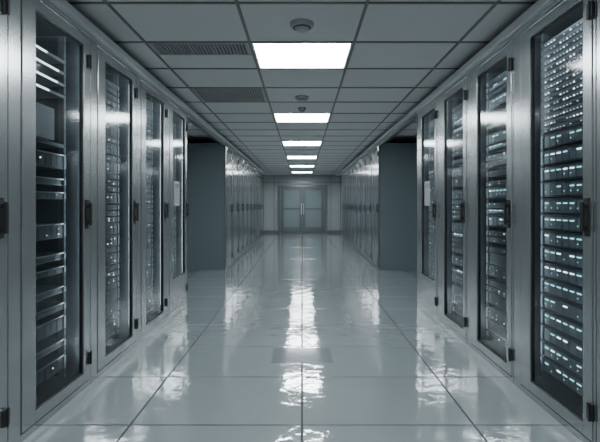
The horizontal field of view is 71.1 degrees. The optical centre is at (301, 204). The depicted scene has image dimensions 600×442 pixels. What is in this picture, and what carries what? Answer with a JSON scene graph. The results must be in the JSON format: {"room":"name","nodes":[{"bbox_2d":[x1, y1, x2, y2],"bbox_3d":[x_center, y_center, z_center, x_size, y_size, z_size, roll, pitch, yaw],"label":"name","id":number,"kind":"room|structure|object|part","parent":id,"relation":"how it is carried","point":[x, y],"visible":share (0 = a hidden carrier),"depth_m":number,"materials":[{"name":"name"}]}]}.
{"room":"server room","nodes":[
{"label":"server room","id":0,"kind":"room"},
{"bbox_2d":[23,233,580,441],"bbox_3d":[0.000,1.141,6.950,4.829,0.030,19.889,0,0,0],"label":"floor","id":1,"kind":"structure","parent":0,"point":[376,387],"depth_m":2.81,"materials":[{"name":"tile"}]},
{"bbox_2d":[0,0,9,441],"bbox_3d":[-1.763,0.026,1.530,0.934,2.200,0.740,0,0,0],"label":"tall cabinet","id":2,"kind":"object","parent":1,"relation":"on","point":[4,4],"visible":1,"depth_m":1.87,"materials":[{"name":"grey metal"}]},
{"bbox_3d":[-1.341,0.026,1.565,0.030,2.116,0.626,0,0,0],"label":"door frame","id":3,"kind":"part","parent":2,"relation":"part of","materials":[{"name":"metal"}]},
{"bbox_2d":[7,0,91,441],"bbox_3d":[-1.763,0.026,2.270,0.934,2.200,0.740,0,0,0],"label":"tall cabinet","id":4,"kind":"object","parent":1,"relation":"on","point":[49,59],"visible":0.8,"depth_m":2.38,"materials":[{"name":"grey metal"}]},
{"bbox_2d":[90,34,138,383],"bbox_3d":[-1.763,0.026,3.010,0.934,2.200,0.740,0,0,0],"label":"tall cabinet","id":5,"kind":"object","parent":1,"relation":"on","point":[113,83],"visible":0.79,"depth_m":3.16,"materials":[{"name":"grey metal"}]},
{"bbox_2d":[137,72,167,343],"bbox_3d":[-1.763,0.026,3.750,0.934,2.200,0.740,0,0,0],"label":"tall cabinet","id":6,"kind":"object","parent":1,"relation":"on","point":[152,113],"visible":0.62,"depth_m":3.97,"materials":[{"name":"grey metal"}]},
{"bbox_2d":[49,0,262,172],"bbox_3d":[-1.345,-1.077,7.180,0.090,0.105,13.520,0,0,0],"label":"trim","id":7,"kind":"structure","parent":6,"relation":"attached to","point":[64,6],"depth_m":3.36,"materials":[{"name":"silver metal"}]},
{"bbox_2d":[166,96,188,319],"bbox_3d":[-1.763,0.026,4.490,0.934,2.200,0.740,0,0,0],"label":"tall cabinet","id":8,"kind":"object","parent":1,"relation":"on","point":[176,122],"visible":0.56,"depth_m":4.66,"materials":[{"name":"grey metal"}]},
{"bbox_2d":[187,143,233,269],"bbox_3d":[-1.763,0.026,7.650,0.934,2.200,0.740,0,0,0],"label":"tall cabinet","id":9,"kind":"object","parent":1,"relation":"on","point":[209,165],"visible":0.82,"depth_m":7.28,"materials":[{"name":"grey metal"}]},
{"bbox_3d":[-1.341,0.026,7.685,0.030,2.116,0.626,0,0,0],"label":"door frame","id":10,"kind":"part","parent":9,"relation":"part of","materials":[{"name":"silver metal"}]},
{"bbox_2d":[232,149,239,263],"bbox_3d":[-1.763,0.026,8.390,0.934,2.200,0.740,0,0,0],"label":"tall cabinet","id":11,"kind":"object","parent":1,"relation":"on","point":[235,161],"visible":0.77,"depth_m":8.39,"materials":[{"name":"grey metal"}]},
{"bbox_3d":[-1.341,0.026,8.425,0.030,2.116,0.626,0,0,0],"label":"door frame","id":12,"kind":"part","parent":11,"relation":"part of","materials":[{"name":"silver metal"}]},
{"bbox_2d":[238,154,243,258],"bbox_3d":[-1.763,0.026,9.130,0.934,2.200,0.740,0,0,0],"label":"tall cabinet","id":13,"kind":"object","parent":1,"relation":"on","point":[240,158],"visible":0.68,"depth_m":9.08,"materials":[{"name":"grey metal"}]},
{"bbox_3d":[-1.341,0.026,9.165,0.030,2.116,0.626,0,0,0],"label":"door frame","id":14,"kind":"part","parent":13,"relation":"part of","materials":[{"name":"silver metal"}]},
{"bbox_2d":[243,158,248,254],"bbox_3d":[-1.763,0.026,9.870,0.934,2.200,0.740,0,0,0],"label":"tall cabinet","id":15,"kind":"object","parent":1,"relation":"on","point":[245,168],"visible":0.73,"depth_m":9.88,"materials":[{"name":"grey metal"}]},
{"bbox_3d":[-1.341,0.026,9.905,0.030,2.116,0.626,0,0,0],"label":"door frame","id":16,"kind":"part","parent":15,"relation":"part of","materials":[{"name":"silver metal"}]},
{"bbox_2d":[247,161,251,250],"bbox_3d":[-1.763,0.026,10.610,0.934,2.200,0.740,0,0,0],"label":"tall cabinet","id":17,"kind":"object","parent":1,"relation":"on","point":[249,170],"visible":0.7,"depth_m":10.63,"materials":[{"name":"grey metal"}]},
{"bbox_3d":[-1.341,0.026,10.645,0.030,2.116,0.626,0,0,0],"label":"door frame","id":18,"kind":"part","parent":17,"relation":"part of","materials":[{"name":"silver metal"}]},
{"bbox_2d":[251,164,254,247],"bbox_3d":[-1.763,0.026,11.350,0.934,2.200,0.740,0,0,0],"label":"tall cabinet","id":19,"kind":"object","parent":1,"relation":"on","point":[252,166],"visible":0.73,"depth_m":11.28,"materials":[{"name":"grey metal"}]},
{"bbox_3d":[-1.341,0.026,11.385,0.030,2.116,0.626,0,0,0],"label":"door frame","id":20,"kind":"part","parent":19,"relation":"part of","materials":[{"name":"silver metal"}]},
{"bbox_2d":[254,167,257,244],"bbox_3d":[-1.763,0.026,12.090,0.934,2.200,0.740,0,0,0],"label":"tall cabinet","id":21,"kind":"object","parent":1,"relation":"on","point":[255,168],"visible":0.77,"depth_m":12.01,"materials":[{"name":"grey metal"}]},
{"bbox_3d":[-1.341,0.026,12.125,0.030,2.116,0.626,0,0,0],"label":"door frame","id":22,"kind":"part","parent":21,"relation":"part of","materials":[{"name":"silver metal"}]},
{"bbox_2d":[257,169,260,242],"bbox_3d":[-1.763,0.026,12.830,0.934,2.200,0.740,0,0,0],"label":"tall cabinet","id":23,"kind":"object","parent":1,"relation":"on","point":[258,171],"visible":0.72,"depth_m":12.83,"materials":[{"name":"grey metal"}]},
{"bbox_2d":[260,172,262,239],"bbox_3d":[-1.763,0.026,13.570,0.934,2.200,0.740,0,0,0],"label":"tall cabinet","id":24,"kind":"object","parent":1,"relation":"on","point":[260,172],"visible":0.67,"depth_m":13.78,"materials":[{"name":"grey metal"}]},
{"bbox_3d":[-1.341,0.026,13.605,0.030,2.116,0.626,0,0,0],"label":"door frame","id":25,"kind":"part","parent":24,"relation":"part of","materials":[{"name":"silver metal"}]},
{"bbox_2d":[270,348,332,362],"bbox_3d":[0.000,1.125,3.155,0.450,0.002,0.310,0,0,0],"label":"plate","id":26,"kind":"object","parent":1,"relation":"on","point":[279,355],"visible":1,"depth_m":3.14,"materials":[{"name":"grey metal"}]},
{"bbox_2d":[342,172,343,239],"bbox_3d":[1.763,0.026,13.570,0.934,2.200,0.740,0,0,0],"label":"tall cabinet","id":27,"kind":"object","parent":1,"relation":"on","point":[342,172],"visible":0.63,"depth_m":13.46,"materials":[{"name":"grey metal"}]},
{"bbox_2d":[344,169,346,242],"bbox_3d":[1.763,0.026,12.830,0.934,2.200,0.740,0,0,0],"label":"tall cabinet","id":28,"kind":"object","parent":1,"relation":"on","point":[345,171],"visible":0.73,"depth_m":12.83,"materials":[{"name":"grey metal"}]},
{"bbox_2d":[347,167,349,244],"bbox_3d":[1.763,0.026,12.090,0.934,2.200,0.740,0,0,0],"label":"tall cabinet","id":29,"kind":"object","parent":1,"relation":"on","point":[348,168],"visible":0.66,"depth_m":12.01,"materials":[{"name":"grey metal"}]},
{"bbox_2d":[350,164,352,247],"bbox_3d":[1.763,0.026,11.350,0.934,2.200,0.740,0,0,0],"label":"tall cabinet","id":30,"kind":"object","parent":1,"relation":"on","point":[351,166],"visible":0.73,"depth_m":11.28,"materials":[{"name":"grey metal"}]},
{"bbox_2d":[353,161,356,250],"bbox_3d":[1.763,0.026,10.610,0.934,2.200,0.740,0,0,0],"label":"tall cabinet","id":31,"kind":"object","parent":1,"relation":"on","point":[355,163],"visible":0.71,"depth_m":10.43,"materials":[{"name":"grey metal"}]},
{"bbox_2d":[357,158,360,254],"bbox_3d":[1.763,0.026,9.870,0.934,2.200,0.740,0,0,0],"label":"tall cabinet","id":32,"kind":"object","parent":1,"relation":"on","point":[358,160],"visible":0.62,"depth_m":9.71,"materials":[{"name":"grey metal"}]},
{"bbox_2d":[361,154,365,258],"bbox_3d":[1.763,0.026,9.130,0.934,2.200,0.740,0,0,0],"label":"tall cabinet","id":33,"kind":"object","parent":1,"relation":"on","point":[363,158],"visible":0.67,"depth_m":9.07,"materials":[{"name":"grey metal"}]},
{"bbox_2d":[366,149,371,263],"bbox_3d":[1.763,0.026,8.390,0.934,2.200,0.740,0,0,0],"label":"tall cabinet","id":34,"kind":"object","parent":1,"relation":"on","point":[369,153],"visible":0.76,"depth_m":8.27,"materials":[{"name":"grey metal"}]},
{"bbox_2d":[372,143,416,269],"bbox_3d":[1.763,0.026,7.650,0.934,2.200,0.740,0,0,0],"label":"tall cabinet","id":35,"kind":"object","parent":1,"relation":"on","point":[394,165],"visible":0.84,"depth_m":7.28,"materials":[{"name":"grey metal"}]},
{"bbox_3d":[1.341,0.026,7.615,0.030,2.116,0.626,0,0,0],"label":"door frame","id":36,"kind":"part","parent":35,"relation":"part of","materials":[{"name":"silver metal"}]},
{"bbox_2d":[341,0,554,172],"bbox_3d":[1.345,-1.077,7.180,0.090,0.105,13.520,0,0,0],"label":"trim","id":37,"kind":"structure","parent":35,"relation":"attached to","point":[539,6],"depth_m":3.36,"materials":[{"name":"silver metal"}]},
{"bbox_2d":[417,96,437,319],"bbox_3d":[1.763,0.026,4.490,0.934,2.200,0.740,0,0,0],"label":"tall cabinet","id":38,"kind":"object","parent":1,"relation":"on","point":[427,117],"visible":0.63,"depth_m":4.66,"materials":[{"name":"grey metal"}]},
{"bbox_2d":[438,72,466,343],"bbox_3d":[1.763,0.026,3.750,0.934,2.200,0.740,0,0,0],"label":"tall cabinet","id":39,"kind":"object","parent":1,"relation":"on","point":[452,102],"visible":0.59,"depth_m":3.92,"materials":[{"name":"grey metal"}]},
{"bbox_2d":[467,34,513,383],"bbox_3d":[1.763,0.026,3.010,0.934,2.200,0.740,0,0,0],"label":"tall cabinet","id":40,"kind":"object","parent":1,"relation":"on","point":[490,83],"visible":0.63,"depth_m":3.18,"materials":[{"name":"grey metal"}]},
{"bbox_2d":[514,0,596,441],"bbox_3d":[1.763,0.026,2.270,0.934,2.200,0.740,0,0,0],"label":"tall cabinet","id":41,"kind":"object","parent":1,"relation":"on","point":[555,52],"visible":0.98,"depth_m":2.35,"materials":[{"name":"grey metal"}]},
{"bbox_2d":[597,0,599,441],"bbox_3d":[1.763,0.026,1.530,0.934,2.200,0.740,0,0,0],"label":"tall cabinet","id":42,"kind":"object","parent":1,"relation":"on","point":[598,1],"visible":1,"depth_m":1.88,"materials":[{"name":"grey metal"}]},
{"bbox_2d":[66,0,537,174],"bbox_3d":[0.000,-1.210,6.945,4.836,0.020,19.886,0,0,0],"label":"ceiling","id":43,"kind":"structure","parent":0,"point":[152,22],"depth_m":3.39,"materials":[{"name":"tile"}]},
{"bbox_2d":[68,0,535,174],"bbox_3d":[0.000,-1.207,6.950,4.820,0.026,19.900,0,0,0],"label":"grid","id":44,"kind":"object","parent":43,"relation":"attached to","point":[106,2],"visible":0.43,"depth_m":3.27,"materials":[{"name":"grey metal"}]},
{"bbox_2d":[147,43,251,54],"bbox_3d":[-0.770,-1.220,3.225,0.746,0.051,0.246,0,0,0],"label":"air vent grille","id":45,"kind":"object","parent":44,"relation":"attached to","point":[159,48],"visible":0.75,"depth_m":3.23,"materials":[{"name":"silver metal"}]},
{"bbox_2d":[190,88,267,101],"bbox_3d":[-0.770,-1.220,4.590,0.746,0.051,0.576,0,0,0],"label":"air vent grille","id":46,"kind":"object","parent":44,"relation":"attached to","point":[205,94],"visible":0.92,"depth_m":4.59,"materials":[{"name":"silver metal"}]},
{"bbox_2d":[252,43,351,67],"bbox_3d":[0.000,-1.223,3.390,0.746,0.054,0.576,0,0,0],"label":"ceiling light","id":47,"kind":"object","parent":44,"relation":"attached to","point":[255,51],"visible":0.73,"depth_m":3.29,"materials":[{"name":"glowing white plastic diffuser"},{"name":"painted metal"}]},
{"bbox_2d":[254,44,349,66],"bbox_3d":[0.000,-1.209,3.390,0.722,0.006,0.552,0,0,0],"label":"diffuser","id":48,"kind":"object","parent":47,"relation":"attached to","point":[266,59],"visible":0.79,"depth_m":3.39,"materials":[{"name":"white plastic"}]},
{"bbox_2d":[274,114,329,121],"bbox_3d":[0.000,-1.223,5.790,0.746,0.054,0.576,0,0,0],"label":"frame","id":49,"kind":"object","parent":44,"relation":"attached to","point":[274,114],"visible":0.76,"depth_m":5.75,"materials":[{"name":"silver metal"}]},
{"bbox_2d":[275,114,328,120],"bbox_3d":[0.000,-1.209,5.790,0.722,0.006,0.552,0,0,0],"label":"diffuser","id":50,"kind":"object","parent":49,"relation":"attached to","point":[277,118],"visible":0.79,"depth_m":5.79,"materials":[{"name":"white plastic"}]},
{"bbox_2d":[283,143,320,145],"bbox_3d":[0.000,-1.223,8.190,0.746,0.054,0.576,0,0,0],"label":"frame","id":51,"kind":"object","parent":44,"relation":"attached to","point":[283,143],"visible":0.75,"depth_m":8.46,"materials":[{"name":"silver metal"}]},
{"bbox_2d":[287,156,316,158],"bbox_3d":[0.000,-1.223,10.590,0.746,0.054,0.576,0,0,0],"label":"frame","id":52,"kind":"object","parent":44,"relation":"attached to","point":[294,156],"visible":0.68,"depth_m":10.87,"materials":[{"name":"silver metal"}]},
{"bbox_2d":[290,18,313,32],"bbox_3d":[0.000,-1.175,2.780,0.156,0.050,0.156,0,0,0],"label":"smoke detector","id":53,"kind":"object","parent":43,"relation":"attached to","point":[301,25],"visible":1,"depth_m":2.74,"materials":[{"name":"grey plastic"}]},
{"bbox_2d":[283,142,320,144],"bbox_3d":[0.000,-1.209,8.190,0.722,0.006,0.552,0,0,0],"label":"diffuser","id":54,"kind":"object","parent":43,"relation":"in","point":[285,143],"visible":0.64,"depth_m":8.24,"materials":[{"name":"white plastic"}]},
{"bbox_2d":[295,95,308,101],"bbox_3d":[0.000,-1.175,4.660,0.150,0.050,0.150,0,0,0],"label":"smoke detector","id":55,"kind":"object","parent":43,"relation":"attached to","point":[301,98],"visible":1,"depth_m":4.62,"materials":[{"name":"grey plastic"}]},
{"bbox_2d":[287,156,316,157],"bbox_3d":[0.000,-1.209,10.590,0.722,0.006,0.552,0,0,0],"label":"diffuser","id":56,"kind":"object","parent":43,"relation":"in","point":[287,156],"visible":0.64,"depth_m":10.55,"materials":[{"name":"white plastic"}]},
{"bbox_2d":[298,107,305,112],"bbox_3d":[0.000,-1.170,5.180,0.100,0.060,0.100,0,0,0],"label":"sprinkler head","id":57,"kind":"object","parent":43,"relation":"attached to","point":[301,109],"visible":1,"depth_m":5.15},
{"bbox_2d":[262,175,341,232],"bbox_3d":[0.000,-0.134,16.975,5.080,2.680,0.150,0,0,0],"label":"wall","id":58,"kind":"structure","parent":0,"point":[271,190],"depth_m":16.90,"materials":[{"name":"paint"}]},
{"bbox_2d":[262,230,277,232],"bbox_3d":[-1.690,1.076,16.892,1.460,0.100,0.015,0,0,0],"label":"baseboard","id":59,"kind":"structure","parent":58,"relation":"attached to","point":[264,231],"depth_m":16.88,"materials":[{"name":"metal"}]},
{"bbox_2d":[262,175,341,230],"bbox_3d":[0.000,-0.087,16.890,4.840,2.226,0.020,0,0,0],"label":"trim","id":60,"kind":"structure","parent":58,"relation":"attached to","point":[263,182],"depth_m":16.89,"materials":[{"name":"metal"}]},
{"bbox_2d":[279,185,325,232],"bbox_3d":[0.020,0.166,16.849,1.920,1.920,0.100,0,0,0],"label":"door frame","id":61,"kind":"structure","parent":58,"relation":"in","point":[280,186],"depth_m":16.80,"materials":[{"name":"metal"}]},
{"bbox_2d":[281,187,301,232],"bbox_3d":[-0.414,0.203,16.846,0.861,1.825,0.095,0,0,0],"label":"leaf","id":62,"kind":"object","parent":61,"relation":"attached to","point":[291,197],"visible":1,"depth_m":16.87,"materials":[{"name":"grey paint"}]},
{"bbox_2d":[303,187,323,232],"bbox_3d":[0.455,0.203,16.846,0.861,1.825,0.095,0,0,0],"label":"leaf","id":63,"kind":"object","parent":61,"relation":"attached to","point":[313,197],"visible":1,"depth_m":16.87,"materials":[{"name":"grey paint"}]},
{"bbox_2d":[327,230,341,232],"bbox_3d":[1.710,1.076,16.892,1.420,0.100,0.015,0,0,0],"label":"baseboard","id":64,"kind":"structure","parent":58,"relation":"attached to","point":[328,231],"depth_m":16.88,"materials":[{"name":"metal"}]},
{"bbox_2d":[120,236,483,441],"bbox_3d":[0.000,1.172,6.950,4.840,0.068,19.900,0,0,0],"label":"subfloor","id":65,"kind":"structure","parent":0,"point":[277,236],"depth_m":2.74,"materials":[{"name":"black"}]}
]}

